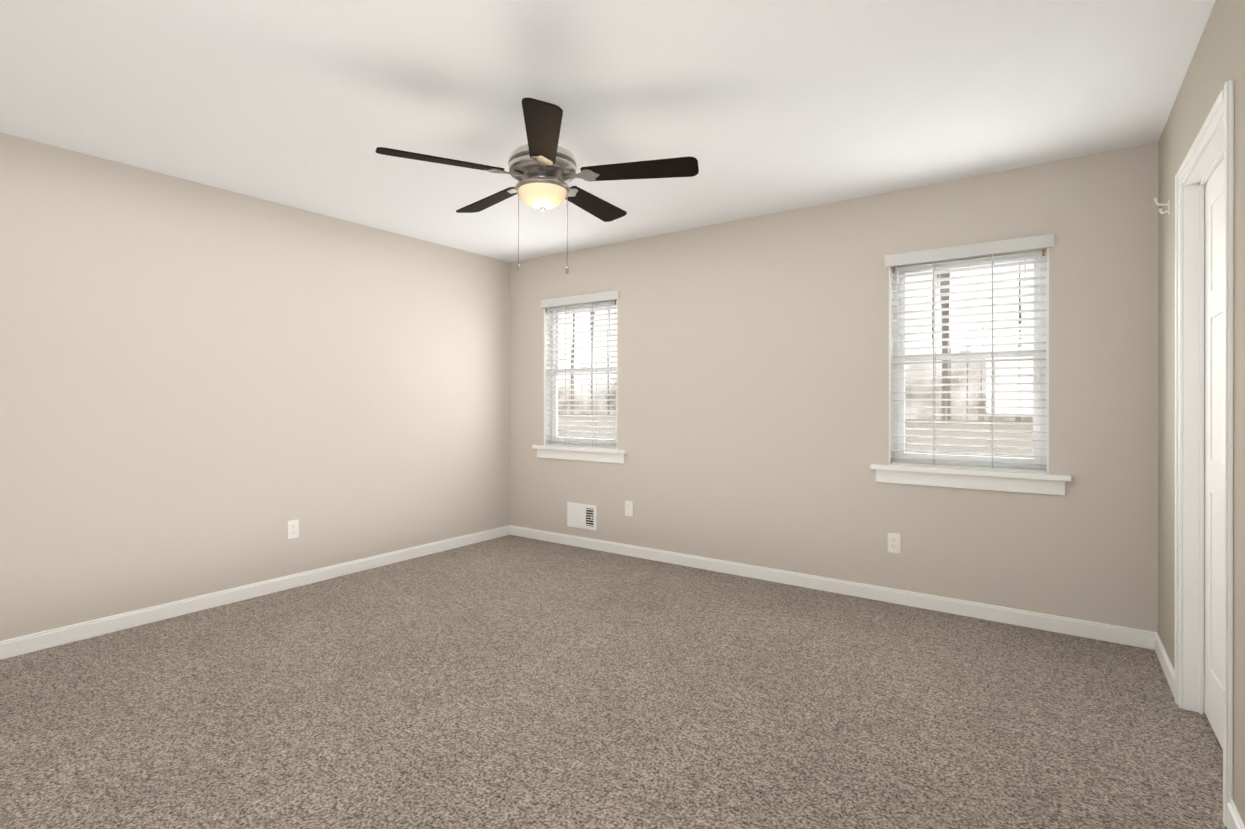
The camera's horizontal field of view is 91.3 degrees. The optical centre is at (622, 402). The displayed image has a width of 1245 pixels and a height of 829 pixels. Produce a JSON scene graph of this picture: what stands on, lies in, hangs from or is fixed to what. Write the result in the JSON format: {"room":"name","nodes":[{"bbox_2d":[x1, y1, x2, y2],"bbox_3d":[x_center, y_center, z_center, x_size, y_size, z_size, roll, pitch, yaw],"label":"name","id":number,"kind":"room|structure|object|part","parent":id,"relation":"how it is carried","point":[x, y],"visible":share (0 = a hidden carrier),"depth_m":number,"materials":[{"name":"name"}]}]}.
{"room":"empty bedroom","nodes":[
{"label":"empty bedroom","id":0,"kind":"room"},
{"bbox_2d":[0,132,509,640],"bbox_3d":[-2.304,-0.030,3.754,0.140,2.440,4.280,0,0,35],"label":"wall","id":1,"kind":"structure","parent":0,"point":[204,388],"depth_m":3.54,"materials":[{"name":"beige paint"}]},
{"bbox_2d":[0,525,509,659],"bbox_3d":[-2.241,1.147,3.711,0.014,0.085,4.280,0,0,35],"label":"baseboard","id":2,"kind":"structure","parent":1,"relation":"attached to","point":[22,645],"depth_m":3.53,"materials":[{"name":"white wood"}]},
{"bbox_2d":[287,519,298,538],"bbox_3d":[-2.111,0.815,3.900,0.008,0.115,0.070,0,0,35],"label":"electrical outlet","id":3,"kind":"object","parent":1,"relation":"attached to","point":[292,528],"visible":1,"depth_m":3.90,"materials":[{"name":"white plastic"}]},
{"bbox_2d":[0,0,1215,261],"bbox_3d":[0.018,-1.308,2.108,5.830,0.120,4.560,0,0,35],"label":"ceiling","id":4,"kind":"structure","parent":0,"point":[754,108],"depth_m":2.47,"materials":[{"name":"white paint"}]},
{"bbox_2d":[375,98,698,273],"bbox_3d":[-0.338,-0.895,2.631,1.270,0.706,1.255,0,0,35],"label":"fan","id":5,"kind":"object","parent":4,"relation":"hanging from","point":[542,165],"visible":1,"depth_m":2.50,"materials":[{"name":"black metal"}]},
{"bbox_3d":[-0.340,-0.863,2.595,0.208,0.072,0.208,0,0,35],"label":"lamp shade","id":6,"kind":"part","parent":5,"relation":"part of","materials":[{"name":"beige glass"}]},
{"bbox_2d":[0,535,1226,828],"bbox_3d":[0.018,1.252,2.111,5.830,0.120,4.560,0,0,35],"label":"floor","id":7,"kind":"structure","parent":0,"point":[510,681],"depth_m":2.32,"materials":[{"name":"carpet"}]},
{"bbox_2d":[510,142,1158,631],"bbox_3d":[1.295,-0.030,3.913,5.830,2.440,0.140,0,0,35],"label":"wall","id":8,"kind":"structure","parent":0,"point":[752,390],"depth_m":3.76,"materials":[{"name":"beige paint"}]},
{"bbox_2d":[532,445,626,453],"bbox_3d":[-0.348,0.386,5.010,0.970,0.028,0.120,0,0,35],"label":"window sill","id":9,"kind":"structure","parent":8,"relation":"attached to","point":[600,450],"depth_m":4.94,"materials":[{"name":"white wood"}]},
{"bbox_2d":[537,301,624,463],"bbox_3d":[-0.322,-0.187,5.046,0.920,1.330,0.151,0,0,35],"label":"window","id":10,"kind":"structure","parent":8,"relation":"in","point":[553,324],"depth_m":5.05,"materials":[{"name":"white plastic"}]},
{"bbox_3d":[-0.361,0.439,4.992,0.920,0.078,0.016,0,0,35],"label":"left window apron","id":11,"kind":"part","parent":10,"relation":"part of","materials":[{"name":"white wood"}]},
{"bbox_3d":[-0.297,-0.233,5.081,0.704,1.162,0.056,0,0,35],"label":"left window sash","id":12,"kind":"part","parent":10,"relation":"part of","materials":[{"name":"white plastic"}]},
{"bbox_2d":[544,299,617,449],"bbox_3d":[-0.335,-0.237,5.028,0.780,1.230,0.074,0,0,35],"label":"liner","id":13,"kind":"object","parent":8,"relation":"in","point":[546,422],"visible":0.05,"depth_m":5.23,"materials":[{"name":"white wood"}]},
{"bbox_2d":[548,299,616,308],"bbox_3d":[-0.338,-0.825,5.023,0.756,0.036,0.050,0,0,35],"label":"blind headrail","id":14,"kind":"object","parent":13,"relation":"attached to","point":[581,304],"visible":0.29,"depth_m":5.03,"materials":[{"name":"white plastic"}]},
{"bbox_2d":[545,300,615,445],"bbox_3d":[-0.340,-0.224,5.020,0.743,1.165,0.064,0,0,35],"label":"blind cords","id":15,"kind":"object","parent":14,"relation":"hanging from","point":[592,370],"visible":0.92,"depth_m":4.97,"materials":[{"name":"white fabric"}]},
{"bbox_2d":[541,290,619,307],"bbox_3d":[-0.360,-0.840,4.991,0.820,0.068,0.028,0,0,35],"label":"blind valance","id":16,"kind":"object","parent":14,"relation":"attached to","point":[585,298],"visible":1,"depth_m":4.96,"materials":[{"name":"white"}]},
{"bbox_2d":[567,502,596,530],"bbox_3d":[-0.335,0.933,4.974,0.305,0.200,0.015,0,0,35],"label":"air vent","id":17,"kind":"object","parent":8,"relation":"in","point":[583,516],"visible":1,"depth_m":4.97,"materials":[{"name":"white metal"}]},
{"bbox_2d":[625,501,632,515],"bbox_3d":[0.049,0.824,4.707,0.070,0.115,0.008,0,0,35],"label":"electrical outlet","id":18,"kind":"object","parent":8,"relation":"attached to","point":[628,508],"visible":1,"depth_m":4.70,"materials":[{"name":"white plastic"}]},
{"bbox_2d":[510,525,1155,649],"bbox_3d":[0.777,1.147,4.187,4.390,0.085,0.014,0,0,35],"label":"baseboard","id":19,"kind":"structure","parent":8,"relation":"attached to","point":[1092,630],"depth_m":3.64,"materials":[{"name":"white wood"}]},
{"bbox_2d":[888,533,900,553],"bbox_3d":[1.608,0.835,3.603,0.070,0.115,0.008,0,0,35],"label":"electrical outlet","id":20,"kind":"object","parent":8,"relation":"attached to","point":[894,542],"visible":1,"depth_m":3.60,"materials":[{"name":"white plastic"}]},
{"bbox_2d":[889,248,1048,473],"bbox_3d":[1.925,-0.234,3.427,0.780,1.230,0.074,0,0,35],"label":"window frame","id":21,"kind":"structure","parent":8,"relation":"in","point":[890,367],"depth_m":3.62,"materials":[{"name":"white wood"}]},
{"bbox_2d":[891,248,1045,267],"bbox_3d":[1.923,-0.823,3.422,0.756,0.036,0.050,0,0,35],"label":"blind headrail","id":22,"kind":"object","parent":21,"relation":"attached to","point":[984,256],"visible":0.21,"depth_m":3.41,"materials":[{"name":"white plastic"}]},
{"bbox_2d":[892,249,1044,467],"bbox_3d":[1.920,-0.222,3.419,0.743,1.165,0.064,0,0,35],"label":"blind cords","id":23,"kind":"object","parent":22,"relation":"hanging from","point":[1043,254],"visible":0.92,"depth_m":3.49,"materials":[{"name":"white fabric"}]},
{"bbox_2d":[885,233,1053,266],"bbox_3d":[1.900,-0.838,3.390,0.820,0.068,0.028,0,0,35],"label":"blind valance","id":24,"kind":"object","parent":22,"relation":"attached to","point":[998,247],"visible":1,"depth_m":3.35,"materials":[{"name":"white"}]},
{"bbox_2d":[876,248,1064,495],"bbox_3d":[1.938,-0.185,3.445,0.920,1.330,0.151,0,0,35],"label":"window","id":25,"kind":"structure","parent":8,"relation":"in","point":[1042,326],"depth_m":3.40,"materials":[{"name":"white plastic"}]},
{"bbox_3d":[1.963,-0.231,3.480,0.704,1.162,0.056,0,0,35],"label":"right window sash","id":26,"kind":"part","parent":25,"relation":"part of","materials":[{"name":"white plastic"}]},
{"bbox_3d":[1.899,0.442,3.390,0.920,0.078,0.016,0,0,35],"label":"right window apron","id":27,"kind":"part","parent":25,"relation":"part of","materials":[{"name":"white wood"}]},
{"bbox_2d":[870,464,1071,481],"bbox_3d":[1.912,0.389,3.409,0.970,0.028,0.120,0,0,35],"label":"window sill","id":28,"kind":"structure","parent":8,"relation":"attached to","point":[1037,476],"depth_m":3.33,"materials":[{"name":"white wood"}]},
{"bbox_2d":[1158,0,1244,824],"bbox_3d":[1.377,-0.026,1.147,0.100,2.440,4.280,0,0,35],"label":"wall","id":29,"kind":"structure","parent":0,"point":[1217,61],"depth_m":1.99,"materials":[{"name":"beige paint"}]},
{"bbox_2d":[1154,198,1169,214],"bbox_3d":[2.349,-0.853,2.651,0.053,0.079,0.022,0,0,35],"label":"hook","id":30,"kind":"object","parent":29,"relation":"attached to","point":[1160,204],"visible":1,"depth_m":2.65,"materials":[{"name":"white plastic"}]},
{"bbox_2d":[1154,632,1174,696],"bbox_3d":[2.386,1.149,2.673,0.014,0.085,0.625,0,0,35],"label":"baseboard","id":31,"kind":"structure","parent":29,"relation":"attached to","point":[1165,661],"depth_m":2.66,"materials":[{"name":"white wood"}]},
{"bbox_2d":[1174,80,1233,826],"bbox_3d":[1.991,0.146,2.030,0.117,2.093,0.876,0,0,35],"label":"door frame","id":32,"kind":"structure","parent":29,"relation":"attached to","point":[1223,106],"depth_m":2.33,"materials":[{"name":"white wood"}]},
{"bbox_2d":[1204,157,1223,748],"bbox_3d":[2.020,0.173,2.009,0.035,2.015,0.744,0,0,35],"label":"door","id":33,"kind":"structure","parent":29,"relation":"in","point":[1213,436],"depth_m":2.19,"materials":[{"name":"white wood"}]},
{"bbox_2d":[1227,799,1244,828],"bbox_3d":[0.895,1.152,0.568,0.014,0.085,2.775,0,0,35],"label":"baseboard","id":34,"kind":"structure","parent":29,"relation":"attached to","point":[1234,820],"depth_m":1.66,"materials":[{"name":"white wood"}]},
{"label":"outside","id":35,"kind":"structure","parent":0,"visible":0},
{"bbox_2d":[558,414,1032,457],"bbox_3d":[2.689,1.035,7.223,28.000,1.500,6.850,0,0,35],"label":"ground","id":36,"kind":"structure","parent":35,"point":[1016,435],"depth_m":8.83,"materials":[{"name":"beige"}]},
{"bbox_2d":[558,260,1032,420],"bbox_3d":[4.832,-1.519,9.898,28.000,10.000,0.001,0,0,35],"label":"sky","id":37,"kind":"structure","parent":35,"point":[975,365],"depth_m":9.62,"materials":[{"name":"white"}]}
]}

